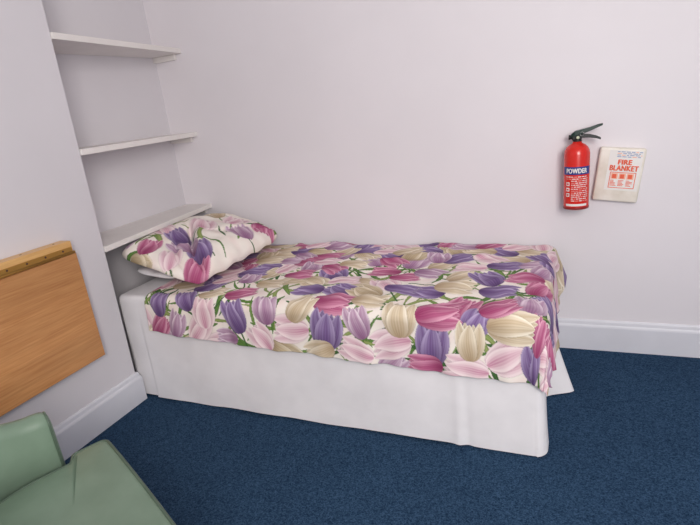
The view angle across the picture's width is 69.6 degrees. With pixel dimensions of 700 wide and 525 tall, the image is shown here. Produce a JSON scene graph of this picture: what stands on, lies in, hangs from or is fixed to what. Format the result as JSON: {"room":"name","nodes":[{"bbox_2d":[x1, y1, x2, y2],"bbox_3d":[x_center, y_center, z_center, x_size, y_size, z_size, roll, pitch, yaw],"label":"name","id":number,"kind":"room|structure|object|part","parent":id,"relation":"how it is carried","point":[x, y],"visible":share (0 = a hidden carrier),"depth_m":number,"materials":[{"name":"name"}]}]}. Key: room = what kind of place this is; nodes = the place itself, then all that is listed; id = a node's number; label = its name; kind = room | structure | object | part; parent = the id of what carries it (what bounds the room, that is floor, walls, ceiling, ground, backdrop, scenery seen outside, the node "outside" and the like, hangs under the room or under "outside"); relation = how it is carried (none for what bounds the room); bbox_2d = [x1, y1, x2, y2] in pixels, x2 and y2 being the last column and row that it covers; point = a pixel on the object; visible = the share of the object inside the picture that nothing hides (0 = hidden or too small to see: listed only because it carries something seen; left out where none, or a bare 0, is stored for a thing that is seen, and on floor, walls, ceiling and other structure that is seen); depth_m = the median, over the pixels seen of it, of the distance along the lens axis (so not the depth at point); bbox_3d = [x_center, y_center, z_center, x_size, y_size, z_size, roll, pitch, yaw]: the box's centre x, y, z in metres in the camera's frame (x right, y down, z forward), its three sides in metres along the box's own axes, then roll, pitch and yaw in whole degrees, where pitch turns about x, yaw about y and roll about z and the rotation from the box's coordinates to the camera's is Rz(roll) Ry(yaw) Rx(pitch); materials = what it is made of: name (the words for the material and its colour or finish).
{"room":"bedroom","nodes":[
{"label":"bedroom","id":0,"kind":"room"},
{"bbox_2d":[0,0,134,427],"bbox_3d":[-1.906,-0.017,0.938,0.447,2.500,2.995,1,19,23],"label":"wall","id":1,"kind":"structure","parent":0,"point":[45,197],"depth_m":2.03,"materials":[{"name":"paint"}]},
{"bbox_2d":[0,241,104,416],"bbox_3d":[-1.323,0.310,1.762,0.065,0.535,0.960,1,19,23],"label":"table","id":2,"kind":"object","parent":1,"relation":"attached to","point":[49,332],"visible":1,"depth_m":1.97,"materials":[{"name":"brown wood"}]},
{"bbox_3d":[-1.356,0.080,1.683,0.061,0.043,0.945,1,19,23],"label":"rail","id":3,"kind":"part","parent":2,"relation":"part of","materials":[{"name":"brown wood"}]},
{"bbox_2d":[54,372,146,460],"bbox_3d":[-1.745,1.091,1.285,0.303,0.157,3.013,1,19,23],"label":"baseboard","id":4,"kind":"structure","parent":1,"relation":"attached to","point":[72,434],"depth_m":2.29,"materials":[{"name":"paint"}]},
{"bbox_2d":[42,0,185,370],"bbox_3d":[-1.321,-0.644,2.710,0.100,2.500,0.927,1,19,23],"label":"wall","id":5,"kind":"structure","parent":0,"point":[111,99],"depth_m":2.74,"materials":[{"name":"paint"}]},
{"bbox_2d":[50,32,180,63],"bbox_3d":[-1.171,-1.048,2.496,0.334,0.056,0.927,1,19,23],"label":"wall shelf","id":6,"kind":"object","parent":5,"relation":"attached to","point":[63,43],"visible":0.59,"depth_m":2.44,"materials":[{"name":"paint"}]},
{"bbox_2d":[79,132,197,154],"bbox_3d":[-1.124,-0.610,2.637,0.322,0.056,0.927,1,19,23],"label":"wall shelf","id":7,"kind":"object","parent":5,"relation":"attached to","point":[182,137],"visible":0.56,"depth_m":2.55,"materials":[{"name":"paint"}]},
{"bbox_2d":[100,203,211,251],"bbox_3d":[-1.080,-0.195,2.769,0.311,0.056,0.927,1,19,23],"label":"wall shelf","id":8,"kind":"object","parent":5,"relation":"attached to","point":[116,237],"visible":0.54,"depth_m":2.70,"materials":[{"name":"paint"}]},
{"bbox_2d":[65,347,699,524],"bbox_3d":[0.406,1.062,0.915,4.745,0.050,4.022,1,19,23],"label":"floor","id":9,"kind":"structure","parent":0,"point":[624,446],"depth_m":1.88,"materials":[{"name":"carpet"}]},
{"bbox_2d":[0,411,175,524],"bbox_3d":[-0.722,0.697,1.125,0.584,0.774,0.798,-21,22,-38],"label":"armchair","id":10,"kind":"object","parent":9,"relation":"on","point":[98,486],"visible":1,"depth_m":1.34,"materials":[{"name":"green leather"}]},
{"bbox_3d":[-0.781,0.619,1.056,0.456,0.572,0.796,-21,22,-38],"label":"backrest","id":11,"kind":"part","parent":10,"relation":"part of","materials":[{"name":"green leather"}]},
{"bbox_2d":[119,277,573,456],"bbox_3d":[-0.020,0.301,2.483,2.065,0.540,0.871,1,19,23],"label":"bed","id":12,"kind":"object","parent":9,"relation":"on","point":[492,414],"visible":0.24,"depth_m":2.11,"materials":[{"name":"white fabric"}]},
{"bbox_2d":[144,241,566,395],"bbox_3d":[0.029,0.163,2.384,1.827,0.304,0.884,1,19,23],"label":"quilt","id":13,"kind":"object","parent":12,"relation":"on","point":[480,311],"visible":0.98,"depth_m":2.05,"materials":[{"name":"fabric"}]},
{"bbox_2d":[138,266,173,278],"bbox_3d":[-0.832,-0.046,2.746,0.287,0.071,0.684,1,19,24],"label":"pillow","id":14,"kind":"object","parent":13,"relation":"on","point":[143,270],"visible":0.05,"depth_m":2.46,"materials":[{"name":"white fabric"}]},
{"bbox_2d":[122,213,276,283],"bbox_3d":[-0.766,-0.116,2.663,0.517,0.219,0.764,2,19,25],"label":"pillow","id":15,"kind":"object","parent":13,"relation":"on","point":[193,249],"visible":1,"depth_m":2.49,"materials":[{"name":"multicoloured fabric"}]},
{"bbox_2d":[142,0,699,324],"bbox_3d":[1.006,-0.772,2.238,4.745,2.500,0.100,1,19,23],"label":"wall","id":16,"kind":"structure","parent":0,"point":[359,122],"depth_m":2.45,"materials":[{"name":"paint"}]},
{"bbox_2d":[563,123,602,209],"bbox_3d":[1.009,-0.421,2.220,0.124,0.361,0.141,-14,19,-23],"label":"fire extinguisher","id":17,"kind":"object","parent":16,"relation":"attached to","point":[577,154],"visible":1,"depth_m":2.19,"materials":[{"name":"red painted metal"},{"name":"black plastic"},{"name":"paper label"}]},
{"bbox_3d":[1.015,-0.566,2.162,0.124,0.051,0.033,1,19,23],"label":"squeeze lever","id":18,"kind":"part","parent":17,"relation":"part of","materials":[{"name":"black"}]},
{"bbox_3d":[1.023,-0.541,2.168,0.102,0.028,0.029,1,19,23],"label":"carry handle","id":19,"kind":"part","parent":17,"relation":"part of","materials":[{"name":"black plastic"}]},
{"bbox_2d":[592,146,646,202],"bbox_3d":[1.184,-0.387,2.223,0.205,0.254,0.037,1,19,24],"label":"case","id":20,"kind":"object","parent":16,"relation":"attached to","point":[619,171],"visible":1,"depth_m":2.21,"materials":[{"name":"beige plastic"}]},
{"bbox_3d":[1.192,-0.360,2.210,0.096,0.064,0.001,8,22,21],"label":"picture panel","id":21,"kind":"part","parent":20,"relation":"part of","materials":[{"name":"white paper"}]},
{"label":"picture panel","id":22,"kind":"part","parent":20,"relation":"part of","materials":[{"name":"white paper"}]},
{"bbox_2d":[558,318,699,357],"bbox_3d":[1.162,0.358,2.517,4.645,0.157,0.018,1,19,23],"label":"baseboard","id":23,"kind":"structure","parent":16,"relation":"attached to","point":[680,340],"depth_m":2.43,"materials":[{"name":"paint"}]}
]}

